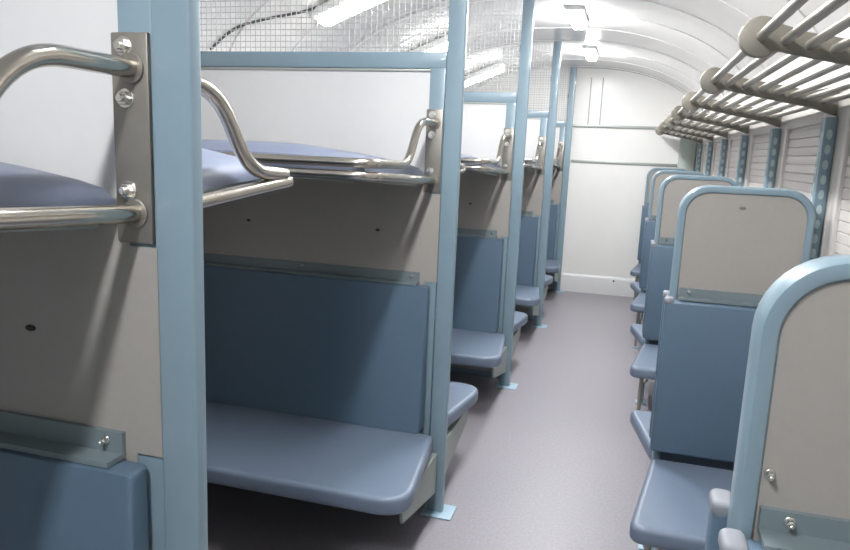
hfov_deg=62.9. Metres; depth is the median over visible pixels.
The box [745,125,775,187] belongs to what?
window
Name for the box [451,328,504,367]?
seat cushion
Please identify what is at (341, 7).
ceiling lamp
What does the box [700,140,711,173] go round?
window
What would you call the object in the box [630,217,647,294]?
bench
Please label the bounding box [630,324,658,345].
seat cushion
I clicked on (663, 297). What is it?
backrest cushion
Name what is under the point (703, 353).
backrest cushion
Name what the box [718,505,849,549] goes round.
bench
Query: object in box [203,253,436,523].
bench
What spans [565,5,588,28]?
ceiling lamp
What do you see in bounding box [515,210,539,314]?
bench
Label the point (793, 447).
board
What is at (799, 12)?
trim
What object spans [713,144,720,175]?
shutter
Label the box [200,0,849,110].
ceiling
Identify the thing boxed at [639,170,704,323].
board
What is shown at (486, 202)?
wall
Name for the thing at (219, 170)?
cushion
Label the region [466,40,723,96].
trim
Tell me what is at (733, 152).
shutter
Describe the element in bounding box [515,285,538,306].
seat cushion
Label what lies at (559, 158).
upper berth
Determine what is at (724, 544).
backrest cushion
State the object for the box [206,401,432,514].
seat cushion
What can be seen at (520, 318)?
seat cushion
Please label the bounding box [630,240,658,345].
bench
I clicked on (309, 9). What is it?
cable
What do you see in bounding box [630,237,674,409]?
bench
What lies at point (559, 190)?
wall
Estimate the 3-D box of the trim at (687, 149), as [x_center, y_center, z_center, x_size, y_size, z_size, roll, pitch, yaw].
[3.085,-0.690,8.397,0.185,2.060,0.069,5,11,16]
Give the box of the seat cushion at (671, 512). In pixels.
[629,459,732,549]
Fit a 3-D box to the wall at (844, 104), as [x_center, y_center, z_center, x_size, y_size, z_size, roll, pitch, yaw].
[1.778,0.044,3.388,0.090,2.280,10.620,5,11,16]
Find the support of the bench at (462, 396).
attached to the wall at (368, 103)
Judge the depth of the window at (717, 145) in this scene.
6.45 m
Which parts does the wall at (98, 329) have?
panel, panel, post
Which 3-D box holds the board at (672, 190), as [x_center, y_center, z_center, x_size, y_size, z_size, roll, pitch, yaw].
[1.794,0.137,4.746,0.543,1.618,0.064,5,11,16]
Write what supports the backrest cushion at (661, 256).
on the bench at (643, 367)
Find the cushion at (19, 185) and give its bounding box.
[0,162,116,206]
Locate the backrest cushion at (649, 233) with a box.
[639,220,655,288]
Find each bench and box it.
[0,409,148,549]
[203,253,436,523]
[445,381,477,473]
[451,228,506,377]
[512,311,527,356]
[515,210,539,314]
[543,274,552,302]
[545,200,559,282]
[630,203,648,300]
[630,215,656,348]
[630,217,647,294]
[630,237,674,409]
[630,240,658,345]
[630,290,733,470]
[705,488,730,549]
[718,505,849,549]
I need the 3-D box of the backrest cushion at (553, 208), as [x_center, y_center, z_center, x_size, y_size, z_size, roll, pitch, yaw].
[0.973,-0.600,8.897,1.386,0.678,0.093,5,11,16]
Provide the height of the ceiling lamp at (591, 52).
0.077 m
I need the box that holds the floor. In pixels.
[207,289,666,549]
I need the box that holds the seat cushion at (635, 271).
[630,263,640,276]
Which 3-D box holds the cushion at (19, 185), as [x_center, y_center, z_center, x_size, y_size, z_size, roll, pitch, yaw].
[-1.288,-0.184,1.044,1.343,0.124,0.740,5,11,16]
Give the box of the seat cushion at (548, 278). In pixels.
[544,274,552,286]
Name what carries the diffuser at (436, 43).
attached to the ceiling lamp at (446, 37)
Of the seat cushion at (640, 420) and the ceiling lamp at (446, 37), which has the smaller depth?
the seat cushion at (640, 420)
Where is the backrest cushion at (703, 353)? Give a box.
[650,299,756,462]
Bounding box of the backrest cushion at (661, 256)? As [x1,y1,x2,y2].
[642,244,673,339]
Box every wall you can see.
[0,0,207,549]
[200,0,468,520]
[349,0,534,389]
[464,41,561,328]
[473,67,576,292]
[475,68,700,278]
[698,27,849,257]
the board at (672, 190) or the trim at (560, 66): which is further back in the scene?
the trim at (560, 66)
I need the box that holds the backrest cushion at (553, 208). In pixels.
[546,204,557,258]
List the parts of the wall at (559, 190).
arch rail, panel, panel, rail, post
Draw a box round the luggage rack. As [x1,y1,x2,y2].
[655,0,849,259]
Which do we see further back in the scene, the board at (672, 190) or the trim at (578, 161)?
the trim at (578, 161)
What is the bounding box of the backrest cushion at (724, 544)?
[719,539,762,549]
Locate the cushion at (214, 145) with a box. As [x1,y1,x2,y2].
[202,139,425,175]
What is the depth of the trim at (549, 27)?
5.72 m
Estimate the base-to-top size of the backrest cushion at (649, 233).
0.655 m
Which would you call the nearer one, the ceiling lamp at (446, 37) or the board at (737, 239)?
the board at (737, 239)
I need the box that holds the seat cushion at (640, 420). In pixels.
[630,410,733,470]
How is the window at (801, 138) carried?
in the wall at (844, 104)
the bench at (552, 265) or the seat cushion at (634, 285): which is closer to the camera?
the seat cushion at (634, 285)
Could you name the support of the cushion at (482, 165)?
on the upper berth at (492, 167)
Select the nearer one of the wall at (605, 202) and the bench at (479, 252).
the bench at (479, 252)
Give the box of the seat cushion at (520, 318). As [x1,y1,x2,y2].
[513,311,527,332]
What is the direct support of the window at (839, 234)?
in the wall at (844, 104)
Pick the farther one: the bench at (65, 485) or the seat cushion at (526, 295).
the seat cushion at (526, 295)
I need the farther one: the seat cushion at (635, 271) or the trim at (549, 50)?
the seat cushion at (635, 271)
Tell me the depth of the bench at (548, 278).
7.39 m
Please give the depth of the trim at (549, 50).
6.95 m
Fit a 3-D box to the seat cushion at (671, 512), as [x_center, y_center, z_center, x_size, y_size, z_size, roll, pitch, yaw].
[1.083,0.883,2.636,0.590,0.070,0.630,5,11,16]
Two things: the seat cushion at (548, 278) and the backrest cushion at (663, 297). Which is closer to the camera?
the backrest cushion at (663, 297)
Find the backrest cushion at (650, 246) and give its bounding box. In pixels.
[642,246,650,332]
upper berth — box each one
[0,32,154,243]
[201,77,292,208]
[202,109,442,192]
[460,163,465,173]
[461,128,513,179]
[524,136,545,173]
[553,141,563,170]
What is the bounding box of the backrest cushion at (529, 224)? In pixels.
[516,216,537,285]
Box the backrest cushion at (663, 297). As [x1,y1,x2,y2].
[649,297,664,436]
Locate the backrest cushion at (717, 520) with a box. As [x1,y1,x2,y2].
[705,509,726,549]
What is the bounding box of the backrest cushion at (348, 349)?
[204,265,429,433]
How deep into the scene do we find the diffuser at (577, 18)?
5.13 m
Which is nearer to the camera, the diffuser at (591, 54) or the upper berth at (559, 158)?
the diffuser at (591, 54)
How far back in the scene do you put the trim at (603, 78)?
8.46 m
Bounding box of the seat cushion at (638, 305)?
[630,293,645,312]
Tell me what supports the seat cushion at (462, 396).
on the bench at (462, 396)
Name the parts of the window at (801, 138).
backing panel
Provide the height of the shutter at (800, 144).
0.840 m
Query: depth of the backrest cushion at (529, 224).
6.86 m
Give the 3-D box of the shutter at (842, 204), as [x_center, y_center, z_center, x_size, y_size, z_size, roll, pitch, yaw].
[1.444,-0.089,2.271,0.006,0.840,0.692,5,11,16]
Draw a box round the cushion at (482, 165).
[461,154,501,168]
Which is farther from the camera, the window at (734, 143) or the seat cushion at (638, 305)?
the seat cushion at (638, 305)
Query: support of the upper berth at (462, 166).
attached to the wall at (368, 103)
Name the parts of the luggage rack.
bracket arm, bracket arm, bracket arm, bracket arm, bracket arm, bracket arm, bracket arm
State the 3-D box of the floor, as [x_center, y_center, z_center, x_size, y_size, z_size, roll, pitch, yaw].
[0.267,1.060,4.005,3.100,0.060,10.620,5,11,16]
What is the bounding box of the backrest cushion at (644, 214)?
[637,206,648,259]
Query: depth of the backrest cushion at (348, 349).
3.28 m
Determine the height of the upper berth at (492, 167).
0.361 m
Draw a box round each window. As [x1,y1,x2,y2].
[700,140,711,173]
[711,137,725,175]
[725,132,745,180]
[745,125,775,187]
[778,113,827,199]
[826,107,849,255]
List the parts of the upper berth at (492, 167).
guard rail, rail, bracket plate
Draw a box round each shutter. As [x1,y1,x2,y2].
[702,146,706,173]
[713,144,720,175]
[728,141,739,180]
[749,136,768,187]
[782,128,819,199]
[834,147,849,254]
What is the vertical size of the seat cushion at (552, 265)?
0.074 m
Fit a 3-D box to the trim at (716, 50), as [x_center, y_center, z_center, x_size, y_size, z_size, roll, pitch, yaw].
[0.905,-1.696,5.298,3.020,0.583,0.024,5,11,16]
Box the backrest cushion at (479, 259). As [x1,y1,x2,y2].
[452,236,503,332]
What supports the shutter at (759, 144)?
attached to the window at (759, 143)
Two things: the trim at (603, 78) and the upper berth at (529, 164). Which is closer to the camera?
the upper berth at (529, 164)
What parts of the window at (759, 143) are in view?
backing panel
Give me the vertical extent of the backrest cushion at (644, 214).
0.655 m
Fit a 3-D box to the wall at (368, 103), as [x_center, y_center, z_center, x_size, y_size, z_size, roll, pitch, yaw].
[-0.556,-0.284,3.292,1.563,2.766,0.135,5,11,16]
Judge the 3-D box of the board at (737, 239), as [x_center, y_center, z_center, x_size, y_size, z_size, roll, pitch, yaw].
[1.248,0.447,2.900,0.543,1.618,0.064,5,11,16]
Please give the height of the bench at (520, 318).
1.034 m
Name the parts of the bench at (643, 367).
leg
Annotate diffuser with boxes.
[425,42,447,51]
[568,11,585,28]
[584,49,596,60]
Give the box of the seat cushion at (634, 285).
[630,282,645,294]
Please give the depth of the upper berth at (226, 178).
1.54 m
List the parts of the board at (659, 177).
panel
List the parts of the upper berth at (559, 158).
guard rail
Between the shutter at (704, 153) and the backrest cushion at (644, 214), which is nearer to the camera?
the shutter at (704, 153)
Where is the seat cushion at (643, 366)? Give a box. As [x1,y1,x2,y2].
[630,344,657,379]
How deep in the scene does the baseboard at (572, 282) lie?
8.82 m
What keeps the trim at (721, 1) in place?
attached to the wall at (844, 104)
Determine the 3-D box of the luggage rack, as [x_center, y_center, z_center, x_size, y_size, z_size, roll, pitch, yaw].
[1.811,-0.695,4.385,0.511,0.784,8.160,5,11,16]
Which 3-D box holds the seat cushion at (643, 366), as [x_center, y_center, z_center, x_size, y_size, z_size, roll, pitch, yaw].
[1.629,0.574,4.482,0.590,0.070,0.630,5,11,16]
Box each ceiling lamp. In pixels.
[309,0,385,25]
[410,36,447,51]
[465,64,504,86]
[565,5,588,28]
[582,45,598,60]
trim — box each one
[229,0,817,50]
[292,0,786,55]
[344,0,764,69]
[388,12,745,77]
[465,50,714,99]
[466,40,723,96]
[467,27,713,66]
[471,66,702,110]
[507,59,695,91]
[571,160,676,166]
[573,124,656,129]
[587,78,591,124]
[599,78,603,124]
[677,138,696,170]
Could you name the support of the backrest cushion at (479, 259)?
on the bench at (479, 252)
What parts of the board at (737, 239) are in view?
plate, panel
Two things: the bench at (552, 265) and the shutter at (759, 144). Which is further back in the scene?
the bench at (552, 265)
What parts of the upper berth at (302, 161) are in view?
guard rail, rail, bracket plate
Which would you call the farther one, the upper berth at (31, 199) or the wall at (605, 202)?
the wall at (605, 202)
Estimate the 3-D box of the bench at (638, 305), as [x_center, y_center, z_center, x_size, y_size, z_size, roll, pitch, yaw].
[2.186,0.087,6.310,0.590,1.194,0.658,5,11,16]
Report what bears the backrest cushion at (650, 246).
on the bench at (636, 330)
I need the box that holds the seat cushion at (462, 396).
[447,381,477,427]
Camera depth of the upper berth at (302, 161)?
2.49 m
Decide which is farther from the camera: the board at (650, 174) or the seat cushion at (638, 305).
the board at (650, 174)
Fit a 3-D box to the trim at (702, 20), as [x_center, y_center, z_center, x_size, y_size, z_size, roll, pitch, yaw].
[0.723,-1.593,4.683,3.020,0.583,0.024,5,11,16]
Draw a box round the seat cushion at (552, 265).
[545,259,559,272]
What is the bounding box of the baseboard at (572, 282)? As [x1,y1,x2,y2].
[547,272,634,296]
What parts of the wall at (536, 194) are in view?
arch rail, panel, panel, rail, plate, post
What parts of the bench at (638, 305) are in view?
leg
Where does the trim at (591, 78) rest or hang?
attached to the wall at (605, 202)
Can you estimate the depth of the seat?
2.81 m
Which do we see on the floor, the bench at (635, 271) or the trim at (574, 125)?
the bench at (635, 271)
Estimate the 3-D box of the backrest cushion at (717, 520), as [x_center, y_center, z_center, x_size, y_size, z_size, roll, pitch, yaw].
[0.698,0.720,1.115,0.516,0.677,0.058,5,11,16]
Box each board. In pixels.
[633,167,686,297]
[635,175,737,404]
[638,185,815,549]
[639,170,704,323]
[726,255,849,540]
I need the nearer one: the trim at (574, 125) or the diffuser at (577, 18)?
the diffuser at (577, 18)
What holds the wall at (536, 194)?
on the floor
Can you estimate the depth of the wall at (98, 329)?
1.28 m
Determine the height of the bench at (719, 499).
1.057 m
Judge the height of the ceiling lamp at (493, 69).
0.256 m
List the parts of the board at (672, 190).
panel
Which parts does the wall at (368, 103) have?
panel, panel, rail, plate, post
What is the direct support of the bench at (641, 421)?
attached to the board at (737, 239)
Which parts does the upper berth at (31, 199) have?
guard rail, rail, bracket plate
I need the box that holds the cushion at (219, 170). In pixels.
[202,148,259,190]
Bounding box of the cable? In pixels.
[210,6,316,49]
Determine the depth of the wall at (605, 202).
8.57 m
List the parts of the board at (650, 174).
panel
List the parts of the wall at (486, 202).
arch rail, rail, panel, panel, rail, plate, post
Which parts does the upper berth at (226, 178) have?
rail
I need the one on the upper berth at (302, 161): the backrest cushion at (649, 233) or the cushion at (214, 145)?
the cushion at (214, 145)
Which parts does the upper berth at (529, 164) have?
rail, guard rail, bracket plate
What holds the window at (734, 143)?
in the wall at (844, 104)

